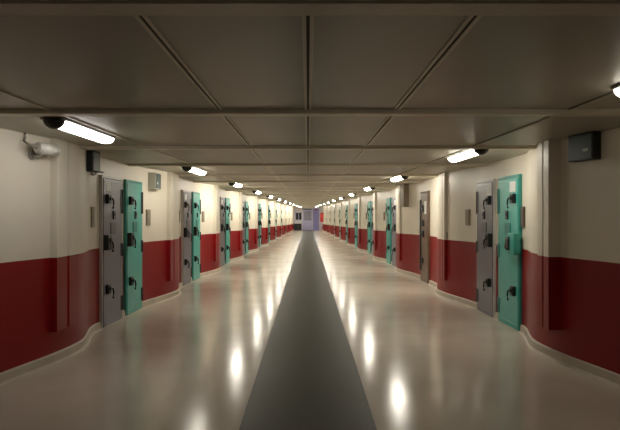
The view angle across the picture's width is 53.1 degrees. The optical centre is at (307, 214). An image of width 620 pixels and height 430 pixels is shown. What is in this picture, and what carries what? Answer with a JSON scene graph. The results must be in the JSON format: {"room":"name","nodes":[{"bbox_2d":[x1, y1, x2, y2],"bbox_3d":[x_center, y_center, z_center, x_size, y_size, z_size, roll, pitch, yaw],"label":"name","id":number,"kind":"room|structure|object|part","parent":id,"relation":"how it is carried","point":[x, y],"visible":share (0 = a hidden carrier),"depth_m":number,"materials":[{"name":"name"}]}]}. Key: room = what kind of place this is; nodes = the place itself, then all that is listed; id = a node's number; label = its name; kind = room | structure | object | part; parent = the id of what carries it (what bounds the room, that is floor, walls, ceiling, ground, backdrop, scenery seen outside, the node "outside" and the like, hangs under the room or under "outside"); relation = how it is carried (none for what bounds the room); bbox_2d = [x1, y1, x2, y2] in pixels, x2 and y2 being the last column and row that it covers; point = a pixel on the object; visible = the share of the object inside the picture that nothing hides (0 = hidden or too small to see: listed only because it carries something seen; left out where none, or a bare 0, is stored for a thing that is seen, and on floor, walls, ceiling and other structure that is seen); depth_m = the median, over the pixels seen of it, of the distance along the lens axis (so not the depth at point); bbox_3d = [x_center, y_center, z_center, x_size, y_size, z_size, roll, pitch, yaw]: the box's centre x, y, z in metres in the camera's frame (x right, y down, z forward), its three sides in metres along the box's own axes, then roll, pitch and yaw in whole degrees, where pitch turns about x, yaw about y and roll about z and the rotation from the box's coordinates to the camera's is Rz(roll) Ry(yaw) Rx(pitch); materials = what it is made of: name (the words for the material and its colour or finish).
{"room":"prison interior","nodes":[
{"label":"prison interior","id":0,"kind":"room"},
{"bbox_2d":[0,128,293,372],"bbox_3d":[-2.251,0.310,29.400,1.799,2.340,61.200,0,0,0],"label":"wall","id":1,"kind":"structure","parent":0,"point":[26,336],"depth_m":6.50,"materials":[{"name":"beige paint"}]},
{"bbox_2d":[23,133,60,159],"bbox_3d":[-2.530,-0.640,5.871,0.190,0.241,0.390,0,0,11],"label":"security camera","id":2,"kind":"object","parent":1,"relation":"attached to","point":[40,148],"visible":1,"depth_m":5.83,"materials":[{"name":"white plastic"}]},
{"bbox_2d":[50,138,77,331],"bbox_3d":[-2.533,0.200,6.435,0.088,1.920,0.570,0,0,0],"label":"pilaster","id":3,"kind":"object","parent":1,"relation":"attached to","point":[64,167],"depth_m":6.29,"materials":[{"name":"beige paint"}]},
{"bbox_2d":[86,150,99,171],"bbox_3d":[-2.593,-0.635,7.360,0.176,0.240,0.260,0,0,0],"label":"loudspeaker","id":4,"kind":"object","parent":1,"relation":"attached to","point":[92,157],"visible":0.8,"depth_m":7.24,"materials":[{"name":"black plastic"}]},
{"bbox_2d":[91,207,94,227],"bbox_3d":[-2.688,0.025,7.741,0.038,0.260,0.150,0,0,-5],"label":"wall plate","id":5,"kind":"object","parent":1,"relation":"attached to","point":[92,208],"visible":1,"depth_m":7.68,"materials":[{"name":"brown"}]},
{"bbox_3d":[-2.673,0.025,7.742,0.008,0.210,0.104,0,0,-5],"label":"plate","id":6,"kind":"part","parent":5,"relation":"part of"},
{"bbox_2d":[99,175,122,328],"bbox_3d":[-2.636,0.480,8.429,0.163,2.000,0.820,0,0,1],"label":"door","id":7,"kind":"structure","parent":1,"relation":"in","point":[110,188],"depth_m":8.27,"materials":[{"name":"grey metal"}]},
{"bbox_2d":[124,179,142,315],"bbox_3d":[-2.617,0.480,9.419,0.163,2.000,0.820,0,0,1],"label":"door","id":8,"kind":"structure","parent":1,"relation":"in","point":[133,194],"depth_m":9.29,"materials":[{"name":"teal metal"}]},
{"bbox_2d":[0,229,293,385],"bbox_3d":[-2.062,1.430,29.400,0.371,0.100,61.217,0,0,1],"label":"baseboard","id":9,"kind":"structure","parent":1,"relation":"attached to","point":[10,375],"depth_m":6.58,"materials":[{"name":"paint"}]},
{"bbox_2d":[146,209,150,224],"bbox_3d":[-2.608,0.040,10.119,0.038,0.260,0.150,0,0,9],"label":"wall plate","id":10,"kind":"object","parent":1,"relation":"attached to","point":[148,212],"visible":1,"depth_m":10.08,"materials":[{"name":"brown"}]},
{"bbox_3d":[-2.593,0.040,10.116,0.008,0.210,0.104,0,0,9],"label":"plate","id":11,"kind":"part","parent":10,"relation":"part of","materials":[{"name":"brown metal"}]},
{"bbox_2d":[148,172,160,189],"bbox_3d":[-2.561,-0.560,10.300,0.168,0.270,0.340,0,0,0],"label":"electrical box","id":12,"kind":"object","parent":1,"relation":"attached to","point":[154,179],"visible":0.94,"depth_m":10.13,"materials":[{"name":"grey metal"}]},
{"bbox_2d":[167,172,176,280],"bbox_3d":[-2.454,0.200,11.175,0.081,1.920,0.570,0,0,0],"label":"pilaster","id":13,"kind":"object","parent":1,"relation":"attached to","point":[171,177],"depth_m":10.96,"materials":[{"name":"beige paint"}]},
{"bbox_2d":[181,190,191,285],"bbox_3d":[-2.545,0.480,13.169,0.163,2.000,0.820,0,0,1],"label":"door","id":14,"kind":"structure","parent":1,"relation":"in","point":[186,201],"depth_m":12.95,"materials":[{"name":"grey metal"}]},
{"bbox_2d":[191,192,200,280],"bbox_3d":[-2.524,0.480,14.159,0.163,2.000,0.820,0,0,1],"label":"door","id":15,"kind":"structure","parent":1,"relation":"in","point":[195,196],"depth_m":13.98,"materials":[{"name":"teal metal"}]},
{"bbox_3d":[-2.558,0.493,14.159,0.056,1.949,0.752,0,0,1],"label":"door panel","id":16,"kind":"part","parent":15,"relation":"part of","materials":[{"name":"teal paint"}]},
{"bbox_2d":[202,211,204,221],"bbox_3d":[-2.513,0.040,14.859,0.038,0.260,0.150,0,0,9],"label":"wall plate","id":17,"kind":"object","parent":1,"relation":"attached to","point":[203,212],"visible":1,"depth_m":14.83,"materials":[{"name":"brown metal"}]},
{"bbox_2d":[214,185,218,260],"bbox_3d":[-2.358,0.200,15.915,0.081,1.920,0.570,0,0,0],"label":"pilaster","id":18,"kind":"object","parent":1,"relation":"attached to","point":[216,187],"depth_m":15.70,"materials":[{"name":"beige paint"}]},
{"bbox_2d":[220,197,225,266],"bbox_3d":[-2.445,0.480,17.909,0.163,2.000,0.820,0,0,1],"label":"door","id":19,"kind":"structure","parent":1,"relation":"in","point":[222,199],"depth_m":17.79,"materials":[{"name":"grey"}]},
{"bbox_3d":[-2.479,0.493,17.909,0.056,1.949,0.752,0,0,1],"label":"door panel","id":20,"kind":"part","parent":19,"relation":"part of","materials":[{"name":"grey paint"}]},
{"bbox_2d":[225,198,230,263],"bbox_3d":[-2.423,0.480,18.899,0.163,2.000,0.820,0,0,1],"label":"door","id":21,"kind":"structure","parent":1,"relation":"in","point":[227,200],"depth_m":18.76,"materials":[{"name":"teal metal"}]},
{"bbox_3d":[-2.457,0.493,18.899,0.056,1.949,0.752,0,0,1],"label":"door panel","id":22,"kind":"part","parent":21,"relation":"part of","materials":[{"name":"teal paint"}]},
{"bbox_2d":[239,192,241,249],"bbox_3d":[-2.255,0.200,20.655,0.082,1.920,0.570,0,0,0],"label":"pilaster","id":23,"kind":"object","parent":1,"relation":"attached to","point":[240,193],"depth_m":20.37,"materials":[{"name":"beige paint"}]},
{"bbox_2d":[243,201,245,254],"bbox_3d":[-2.335,0.480,22.648,0.163,2.000,0.820,0,0,2],"label":"door","id":24,"kind":"structure","parent":1,"relation":"in","point":[244,205],"depth_m":22.61,"materials":[{"name":"grey"}]},
{"bbox_3d":[-2.369,0.493,22.649,0.056,1.949,0.752,0,0,2],"label":"door panel","id":25,"kind":"part","parent":24,"relation":"part of","materials":[{"name":"grey paint"}]},
{"bbox_2d":[245,201,248,253],"bbox_3d":[-2.305,0.480,23.638,0.163,2.000,0.820,0,0,2],"label":"door","id":26,"kind":"structure","parent":1,"relation":"in","point":[246,202],"depth_m":23.41,"materials":[{"name":"teal metal"}]},
{"bbox_2d":[255,196,257,243],"bbox_3d":[-2.124,0.200,25.395,0.084,1.920,0.570,0,0,0],"label":"pilaster","id":27,"kind":"object","parent":1,"relation":"attached to","point":[256,197],"depth_m":25.11,"materials":[{"name":"beige paint"}]},
{"bbox_2d":[258,203,259,247],"bbox_3d":[-2.194,0.480,27.388,0.163,2.000,0.820,0,0,2],"label":"door","id":28,"kind":"structure","parent":1,"relation":"in","point":[258,203],"depth_m":27.55,"materials":[{"name":"grey"}]},
{"bbox_2d":[259,204,261,246],"bbox_3d":[-2.168,0.480,28.378,0.163,2.000,0.820,0,0,2],"label":"door","id":29,"kind":"structure","parent":1,"relation":"in","point":[260,207],"depth_m":28.12,"materials":[{"name":"teal metal"}]},
{"bbox_3d":[-2.202,0.493,28.379,0.056,1.949,0.752,0,0,1],"label":"door panel","id":30,"kind":"part","parent":29,"relation":"part of","materials":[{"name":"teal paint"}]},
{"bbox_2d":[266,199,267,238],"bbox_3d":[-1.994,0.200,30.135,0.083,1.920,0.570,0,0,0],"label":"pilaster","id":31,"kind":"object","parent":1,"relation":"attached to","point":[266,199],"depth_m":29.87,"materials":[{"name":"beige paint"}]},
{"bbox_2d":[268,205,270,242],"bbox_3d":[-2.050,0.480,33.119,0.163,2.000,0.820,0,0,1],"label":"door","id":32,"kind":"structure","parent":1,"relation":"in","point":[269,234],"depth_m":32.91,"materials":[{"name":"teal metal"}]},
{"bbox_2d":[274,201,275,235],"bbox_3d":[-1.880,0.200,34.875,0.082,1.920,0.570,0,0,0],"label":"pilaster","id":33,"kind":"object","parent":1,"relation":"attached to","point":[274,201],"depth_m":34.59,"materials":[{"name":"beige paint"}]},
{"bbox_2d":[276,207,276,238],"bbox_3d":[-1.946,0.480,37.859,0.150,2.000,0.820,0,0,1],"label":"door","id":34,"kind":"structure","parent":1,"relation":"in","point":[276,207],"depth_m":38.18,"materials":[{"name":"teal"}]},
{"bbox_2d":[280,203,280,232],"bbox_3d":[-1.768,0.200,39.615,0.082,1.920,0.570,0,0,0],"label":"pilaster","id":35,"kind":"object","parent":1,"relation":"attached to","point":[280,203],"depth_m":39.33,"materials":[{"name":"beige paint"}]},
{"bbox_2d":[288,205,289,229],"bbox_3d":[-1.514,0.200,49.095,0.083,1.920,0.570,0,0,0],"label":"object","id":36,"kind":"structure","parent":1,"relation":"attached to","point":[288,205],"depth_m":49.08,"materials":[{"name":"beige paint"}]},
{"bbox_2d":[294,207,321,229],"bbox_3d":[0.000,0.360,60.100,3.200,2.240,0.200,0,0,0],"label":"wall","id":37,"kind":"structure","parent":0,"point":[296,209],"depth_m":60.01,"materials":[{"name":"white paint"}]},
{"bbox_2d":[295,212,301,219],"bbox_3d":[-0.900,0.120,59.970,0.640,0.760,0.060,0,0,0],"label":"window","id":38,"kind":"structure","parent":37,"relation":"in","point":[298,215],"depth_m":59.96,"materials":[{"name":"black glass"}]},
{"bbox_2d":[302,209,312,229],"bbox_3d":[-0.080,0.430,59.929,1.080,2.100,0.142,0,0,0],"label":"door","id":39,"kind":"structure","parent":37,"relation":"in","point":[307,214],"depth_m":59.93,"materials":[{"name":"white paint"}]},
{"bbox_3d":[-0.060,0.080,59.928,0.680,0.900,0.008,0,0,0],"label":"pane","id":40,"kind":"part","parent":39,"relation":"part of","materials":[{"name":"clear glass"}]},
{"bbox_2d":[313,209,318,229],"bbox_3d":[0.760,0.430,59.972,0.600,2.100,0.045,0,0,0],"label":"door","id":41,"kind":"structure","parent":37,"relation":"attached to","point":[315,211],"depth_m":59.96,"materials":[{"name":"metal"}]},
{"bbox_2d":[0,16,619,205],"bbox_3d":[0.000,-0.820,29.400,6.300,0.120,61.200,0,0,0],"label":"ceiling","id":42,"kind":"structure","parent":0,"point":[51,62],"depth_m":3.53,"materials":[{"name":"paint"}]},
{"bbox_2d":[40,116,115,143],"bbox_3d":[-1.970,-0.715,5.391,0.190,0.090,1.258,0,0,1],"label":"ceiling light","id":43,"kind":"object","parent":42,"relation":"attached to","point":[52,122],"visible":1,"depth_m":5.14,"materials":[{"name":"grey plastic"}]},
{"bbox_2d":[59,122,113,143],"bbox_3d":[-1.969,-0.715,5.457,0.160,0.050,1.095,0,0,1],"label":"diffuser","id":44,"kind":"object","parent":43,"relation":"attached to","point":[76,128],"depth_m":5.37,"materials":[{"name":"white plastic"}]},
{"bbox_2d":[0,90,295,204],"bbox_3d":[-1.260,-0.754,29.375,0.022,0.012,61.168,0,0,1],"label":"trim","id":45,"kind":"structure","parent":42,"relation":"attached to","point":[1,91],"depth_m":5.30,"materials":[{"name":"paint"}]},
{"bbox_2d":[180,166,206,174],"bbox_3d":[-1.857,-0.715,10.131,0.190,0.090,1.258,0,0,1],"label":"ceiling light","id":46,"kind":"object","parent":42,"relation":"attached to","point":[193,169],"visible":0.92,"depth_m":9.84,"materials":[{"name":"white plastic"}]},
{"bbox_2d":[189,167,205,174],"bbox_3d":[-1.855,-0.715,10.197,0.160,0.050,1.095,0,0,1],"label":"diffuser","id":47,"kind":"object","parent":46,"relation":"attached to","point":[195,170],"depth_m":10.13,"materials":[{"name":"white plastic"}]},
{"bbox_2d":[134,16,299,204],"bbox_3d":[-0.635,-0.756,29.375,0.048,0.008,61.150,0,0,0],"label":"trim","id":48,"kind":"structure","parent":42,"relation":"attached to","point":[146,22],"depth_m":3.23,"materials":[{"name":"paint"}]},
{"bbox_2d":[229,183,241,186],"bbox_3d":[-1.743,-0.715,14.871,0.190,0.090,1.258,0,0,1],"label":"ceiling light","id":49,"kind":"object","parent":42,"relation":"attached to","point":[230,184],"visible":0.72,"depth_m":14.57,"materials":[{"name":"white plastic"}]},
{"bbox_2d":[302,16,313,196],"bbox_3d":[0.000,-0.756,29.375,0.048,0.008,61.150,0,0,0],"label":"trim","id":50,"kind":"structure","parent":42,"relation":"attached to","point":[307,21],"depth_m":3.22,"materials":[{"name":"paint"}]},
{"bbox_2d":[80,146,535,149],"bbox_3d":[0.000,-0.745,6.895,5.012,0.030,0.170,0,0,0],"label":"ceiling beam","id":51,"kind":"structure","parent":42,"relation":"attached to","point":[81,147],"depth_m":6.81,"materials":[{"name":"paint"}]},
{"bbox_2d":[128,164,487,165],"bbox_3d":[0.000,-0.745,9.265,5.345,0.030,0.170,0,0,0],"label":"ceiling beam","id":52,"kind":"structure","parent":42,"relation":"attached to","point":[128,164],"depth_m":9.19,"materials":[{"name":"paint"}]},
{"bbox_2d":[178,174,437,175],"bbox_3d":[0.000,-0.745,11.635,4.840,0.030,0.170,0,0,0],"label":"ceiling beam","id":53,"kind":"structure","parent":42,"relation":"attached to","point":[178,174],"depth_m":11.57,"materials":[{"name":"metal"}]},
{"bbox_2d":[193,181,422,182],"bbox_3d":[0.000,-0.745,14.005,5.159,0.030,0.170,0,0,0],"label":"ceiling beam","id":54,"kind":"structure","parent":42,"relation":"attached to","point":[193,181],"depth_m":13.94,"materials":[{"name":"paint"}]},
{"bbox_2d":[220,186,395,186],"bbox_3d":[0.000,-0.745,16.375,4.646,0.030,0.170,0,0,0],"label":"ceiling beam","id":55,"kind":"structure","parent":42,"relation":"attached to","point":[220,186],"depth_m":16.29,"materials":[{"name":"paint"}]},
{"bbox_2d":[226,190,389,190],"bbox_3d":[0.000,-0.745,18.745,4.958,0.030,0.170,0,0,0],"label":"ceiling beam","id":56,"kind":"structure","parent":42,"relation":"attached to","point":[226,190],"depth_m":18.68,"materials":[{"name":"paint"}]},
{"bbox_2d":[243,193,372,193],"bbox_3d":[0.000,-0.745,21.115,4.438,0.030,0.170,0,0,0],"label":"ceiling beam","id":57,"kind":"structure","parent":42,"relation":"attached to","point":[243,193],"depth_m":21.05,"materials":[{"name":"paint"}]},
{"bbox_2d":[245,195,370,195],"bbox_3d":[0.000,-0.745,23.485,4.725,0.030,0.170,0,0,0],"label":"ceiling beam","id":58,"kind":"structure","parent":42,"relation":"attached to","point":[245,195],"depth_m":23.42,"materials":[{"name":"paint"}]},
{"bbox_2d":[258,197,357,197],"bbox_3d":[0.000,-0.745,25.855,4.168,0.030,0.170,0,0,0],"label":"ceiling beam","id":59,"kind":"structure","parent":42,"relation":"attached to","point":[258,197],"depth_m":25.86,"materials":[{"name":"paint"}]},
{"bbox_2d":[259,198,356,198],"bbox_3d":[0.000,-0.745,28.225,4.450,0.030,0.170,0,0,0],"label":"ceiling beam","id":60,"kind":"structure","parent":42,"relation":"attached to","point":[259,198],"depth_m":28.14,"materials":[{"name":"paint"}]},
{"bbox_2d":[276,202,339,202],"bbox_3d":[0.000,-0.745,37.705,3.991,0.030,0.170,0,0,0],"label":"ceiling beam","id":61,"kind":"structure","parent":42,"relation":"attached to","point":[276,202],"depth_m":37.62,"materials":[{"name":"paint"}]},
{"bbox_2d":[281,203,334,203],"bbox_3d":[0.000,-0.745,40.075,3.463,0.030,0.170,0,0,0],"label":"ceiling beam","id":62,"kind":"structure","parent":42,"relation":"attached to","point":[281,203],"depth_m":39.99,"materials":[{"name":"paint"}]},
{"bbox_2d":[286,204,329,204],"bbox_3d":[0.000,-0.745,44.815,3.211,0.030,0.170,0,0,0],"label":"ceiling beam","id":63,"kind":"structure","parent":42,"relation":"attached to","point":[286,204],"depth_m":44.73,"materials":[{"name":"paint"}]},
{"bbox_2d":[290,205,325,205],"bbox_3d":[0.000,-0.745,49.555,2.951,0.030,0.170,0,0,0],"label":"ceiling beam","id":64,"kind":"structure","parent":42,"relation":"attached to","point":[290,205],"depth_m":49.47,"materials":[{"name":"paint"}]},
{"bbox_2d":[0,0,619,15],"bbox_3d":[0.000,-0.745,2.205,5.135,0.030,0.170,0,0,0],"label":"ceiling beam","id":65,"kind":"structure","parent":42,"relation":"attached to","point":[7,7],"depth_m":2.18,"materials":[{"name":"paint"}]},
{"bbox_2d":[0,109,619,115],"bbox_3d":[0.000,-0.745,4.525,5.497,0.030,0.170,0,0,0],"label":"ceiling beam","id":66,"kind":"structure","parent":42,"relation":"attached to","point":[3,112],"depth_m":4.46,"materials":[{"name":"paint"}]},
{"bbox_2d":[364,187,374,190],"bbox_3d":[1.693,-0.715,16.951,0.190,0.090,1.258,0,0,-1],"label":"ceiling light","id":67,"kind":"object","parent":42,"relation":"attached to","point":[366,188],"visible":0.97,"depth_m":16.61,"materials":[{"name":"white plastic"}]},
{"bbox_2d":[316,16,481,204],"bbox_3d":[0.635,-0.756,29.375,0.048,0.008,61.150,0,0,0],"label":"trim","id":68,"kind":"structure","parent":42,"relation":"attached to","point":[469,22],"depth_m":3.23,"materials":[{"name":"paint"}]},
{"bbox_2d":[390,176,408,181],"bbox_3d":[1.807,-0.715,12.211,0.190,0.090,1.258,0,0,-1],"label":"ceiling light","id":69,"kind":"object","parent":42,"relation":"attached to","point":[396,178],"visible":0.91,"depth_m":12.04,"materials":[{"name":"white plastic"}]},
{"bbox_2d":[391,176,401,181],"bbox_3d":[1.805,-0.715,12.277,0.160,0.050,1.095,0,0,-1],"label":"diffuser","id":70,"kind":"object","parent":69,"relation":"attached to","point":[396,178],"depth_m":12.26,"materials":[{"name":"white plastic"}]},
{"bbox_2d":[447,149,488,161],"bbox_3d":[1.920,-0.715,7.471,0.190,0.090,1.258,0,0,-1],"label":"ceiling light","id":71,"kind":"object","parent":42,"relation":"attached to","point":[465,154],"visible":0.89,"depth_m":7.32,"materials":[{"name":"white plastic"}]},
{"bbox_2d":[448,150,477,161],"bbox_3d":[1.919,-0.715,7.537,0.160,0.050,1.095,0,0,-1],"label":"diffuser","id":72,"kind":"object","parent":71,"relation":"attached to","point":[465,154],"depth_m":7.48,"materials":[{"name":"white plastic"}]},
{"bbox_2d":[325,91,614,202],"bbox_3d":[1.270,-0.754,29.375,0.022,0.012,61.168,0,0,-1],"label":"trim","id":73,"kind":"structure","parent":42,"relation":"attached to","point":[612,92],"depth_m":5.38,"materials":[{"name":"paint"}]},
{"bbox_2d":[610,83,619,96],"bbox_3d":[1.900,-0.715,3.051,0.190,0.090,1.258,0,0,-1],"label":"ceiling light","id":74,"kind":"object","parent":42,"relation":"attached to","point":[616,88],"visible":1,"depth_m":3.63,"materials":[{"name":"white"}]},
{"bbox_2d":[614,87,619,96],"bbox_3d":[1.898,-0.715,3.118,0.160,0.050,1.095,0,0,-1],"label":"diffuser","id":75,"kind":"object","parent":74,"relation":"attached to","point":[616,89],"depth_m":3.63,"materials":[{"name":"white plastic"}]},
{"bbox_2d":[0,230,619,429],"bbox_3d":[0.000,1.540,29.550,6.600,0.120,61.500,0,0,0],"label":"floor","id":76,"kind":"structure","parent":0,"point":[190,360],"depth_m":6.06,"materials":[{"name":"tile"}]},
{"bbox_2d":[294,224,301,229],"bbox_3d":[-0.980,1.155,59.712,0.760,0.650,0.535,0,0,0],"label":"base cabinet","id":77,"kind":"object","parent":76,"relation":"on","point":[296,226],"visible":0.96,"depth_m":59.47,"materials":[{"name":"black"}]},
{"bbox_2d":[239,230,376,429],"bbox_3d":[0.000,1.478,29.375,0.948,0.003,61.150,0,0,0],"label":"floor strip","id":78,"kind":"object","parent":76,"relation":"on","point":[308,377],"visible":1,"depth_m":6.04,"materials":[{"name":"plastic"}]},
{"bbox_2d":[322,127,619,373],"bbox_3d":[2.251,0.310,29.400,1.799,2.340,61.200,0,0,0],"label":"wall","id":79,"kind":"structure","parent":0,"point":[589,332],"depth_m":6.58,"materials":[{"name":"beige paint"}]},
{"bbox_2d":[335,203,335,232],"bbox_3d":[1.762,0.200,39.570,0.067,1.920,0.300,0,0,0],"label":"pillar","id":80,"kind":"structure","parent":79,"relation":"attached to","point":[335,203],"depth_m":39.42,"materials":[{"name":"beige paint"}]},
{"bbox_2d":[341,201,341,235],"bbox_3d":[1.873,0.200,34.830,0.067,1.920,0.300,0,0,0],"label":"pillar","id":81,"kind":"structure","parent":79,"relation":"attached to","point":[341,201],"depth_m":34.68,"materials":[{"name":"beige paint"}]},
{"bbox_2d":[345,205,347,242],"bbox_3d":[2.051,0.480,33.079,0.163,2.000,0.820,0,0,-1],"label":"door","id":82,"kind":"structure","parent":79,"relation":"in","point":[346,205],"depth_m":32.88,"materials":[{"name":"teal metal"}]},
{"bbox_2d":[348,199,348,238],"bbox_3d":[1.987,0.200,30.090,0.067,1.920,0.300,0,0,0],"label":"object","id":83,"kind":"structure","parent":79,"relation":"attached to","point":[348,199],"depth_m":29.94,"materials":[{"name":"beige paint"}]},
{"bbox_2d":[354,204,356,246],"bbox_3d":[2.170,0.480,28.338,0.163,2.000,0.820,0,0,-2],"label":"door","id":84,"kind":"structure","parent":79,"relation":"in","point":[355,207],"depth_m":28.03,"materials":[{"name":"teal metal"}]},
{"bbox_3d":[2.203,0.493,28.339,0.056,1.949,0.752,0,0,-1],"label":"door panel","id":85,"kind":"part","parent":84,"relation":"part of","materials":[{"name":"teal paint"}]},
{"bbox_2d":[357,203,357,247],"bbox_3d":[2.198,0.480,27.238,0.163,2.000,0.820,0,0,-2],"label":"door","id":86,"kind":"structure","parent":79,"relation":"in","point":[357,203],"depth_m":27.55,"materials":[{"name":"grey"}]},
{"bbox_2d":[359,196,359,243],"bbox_3d":[2.117,0.200,25.350,0.068,1.920,0.300,0,0,0],"label":"pilaster","id":87,"kind":"object","parent":79,"relation":"attached to","point":[359,196],"depth_m":25.20,"materials":[{"name":"beige paint"}]},
{"bbox_2d":[367,201,370,253],"bbox_3d":[2.307,0.480,23.598,0.163,2.000,0.820,0,0,-2],"label":"door","id":88,"kind":"structure","parent":79,"relation":"in","point":[369,202],"depth_m":23.41,"materials":[{"name":"teal metal"}]},
{"bbox_3d":[2.340,0.493,23.599,0.056,1.949,0.752,0,0,-2],"label":"door panel","id":89,"kind":"part","parent":88,"relation":"part of","materials":[{"name":"teal paint"}]},
{"bbox_2d":[371,201,372,254],"bbox_3d":[2.340,0.480,22.498,0.163,2.000,0.820,0,0,-2],"label":"door","id":90,"kind":"structure","parent":79,"relation":"in","point":[371,201],"depth_m":22.56,"materials":[{"name":"grey"}]},
{"bbox_2d":[374,192,376,249],"bbox_3d":[2.248,0.200,20.610,0.066,1.920,0.300,0,0,0],"label":"pilaster","id":91,"kind":"object","parent":79,"relation":"attached to","point":[375,193],"depth_m":20.46,"materials":[{"name":"beige paint"}]},
{"bbox_2d":[386,198,391,263],"bbox_3d":[2.424,0.480,18.859,0.163,2.000,0.820,0,0,-1],"label":"door","id":92,"kind":"structure","parent":79,"relation":"in","point":[388,200],"depth_m":18.57,"materials":[{"name":"teal metal"}]},
{"bbox_3d":[2.458,0.493,18.859,0.056,1.949,0.752,0,0,-1],"label":"door panel","id":93,"kind":"part","parent":92,"relation":"part of","materials":[{"name":"teal paint"}]},
{"bbox_2d":[391,197,395,266],"bbox_3d":[2.449,0.480,17.759,0.163,2.000,0.820,0,0,-1],"label":"door","id":94,"kind":"structure","parent":79,"relation":"in","point":[393,204],"depth_m":17.64,"materials":[{"name":"grey"}]},
{"bbox_2d":[398,185,400,260],"bbox_3d":[2.351,0.200,15.870,0.066,1.920,0.300,0,0,0],"label":"pilaster","id":95,"kind":"object","parent":79,"relation":"attached to","point":[399,207],"depth_m":15.72,"materials":[{"name":"beige paint"}]},
{"bbox_2d":[400,184,408,206],"bbox_3d":[2.383,-0.479,15.289,0.156,0.558,0.280,0,0,-11],"label":"cable box","id":96,"kind":"object","parent":79,"relation":"attached to","point":[404,188],"visible":1,"depth_m":15.16,"materials":[{"name":"brown metal"}]},
{"bbox_2d":[419,191,429,283],"bbox_3d":[2.546,0.480,13.619,0.141,2.000,0.820,0,0,-1],"label":"door","id":97,"kind":"structure","parent":79,"relation":"in","point":[424,202],"depth_m":13.55,"materials":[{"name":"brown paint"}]},
{"bbox_2d":[441,172,446,280],"bbox_3d":[2.447,0.200,11.130,0.066,1.920,0.300,0,0,0],"label":"pilaster","id":98,"kind":"object","parent":79,"relation":"attached to","point":[444,174],"depth_m":10.98,"materials":[{"name":"beige paint"}]},
{"bbox_2d":[465,209,469,224],"bbox_3d":[2.608,0.040,10.119,0.038,0.260,0.150,0,0,-9],"label":"wall plate","id":99,"kind":"object","parent":79,"relation":"attached to","point":[467,212],"visible":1,"depth_m":10.08,"materials":[{"name":"brown metal"}]},
{"bbox_3d":[2.593,0.040,10.116,0.008,0.210,0.104,0,0,-9],"label":"plate","id":100,"kind":"part","parent":99,"relation":"part of","materials":[{"name":"brown metal"}]},
{"bbox_2d":[322,229,619,387],"bbox_3d":[2.062,1.430,29.400,0.371,0.100,61.217,0,0,-1],"label":"baseboard","id":101,"kind":"structure","parent":79,"relation":"attached to","point":[605,375],"depth_m":6.55,"materials":[{"name":"paint"}]},
{"bbox_2d":[476,179,495,317],"bbox_3d":[2.621,0.480,9.249,0.163,2.000,0.820,0,0,-1],"label":"door","id":102,"kind":"structure","parent":79,"relation":"in","point":[486,189],"depth_m":9.10,"materials":[{"name":"grey metal"}]},
{"bbox_2d":[497,174,521,330],"bbox_3d":[2.611,0.480,8.193,0.222,2.000,0.890,0,0,-1],"label":"door","id":103,"kind":"structure","parent":79,"relation":"in","point":[509,191],"depth_m":8.08,"materials":[{"name":"teal metal"}]},
{"bbox_2d":[521,207,524,227],"bbox_3d":[2.688,0.025,7.741,0.038,0.260,0.150,0,0,5],"label":"wall plate","id":104,"kind":"object","parent":79,"relation":"attached to","point":[522,208],"visible":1,"depth_m":7.68,"materials":[{"name":"brown metal"}]},
{"bbox_3d":[2.673,0.025,7.742,0.008,0.210,0.104,0,0,5],"label":"plate","id":105,"kind":"part","parent":104,"relation":"part of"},
{"bbox_2d":[537,139,560,329],"bbox_3d":[2.492,0.200,6.390,0.143,1.920,0.300,0,0,0],"label":"pilaster","id":106,"kind":"object","parent":79,"relation":"attached to","point":[548,151],"depth_m":6.24,"materials":[{"name":"beige paint"}]},
{"bbox_2d":[568,131,600,161],"bbox_3d":[2.584,-0.632,5.793,0.113,0.250,0.370,0,0,-11],"label":"speaker","id":107,"kind":"object","parent":79,"relation":"attached to","point":[582,147],"visible":1,"depth_m":5.71,"materials":[{"name":"black plastic"}]}
]}

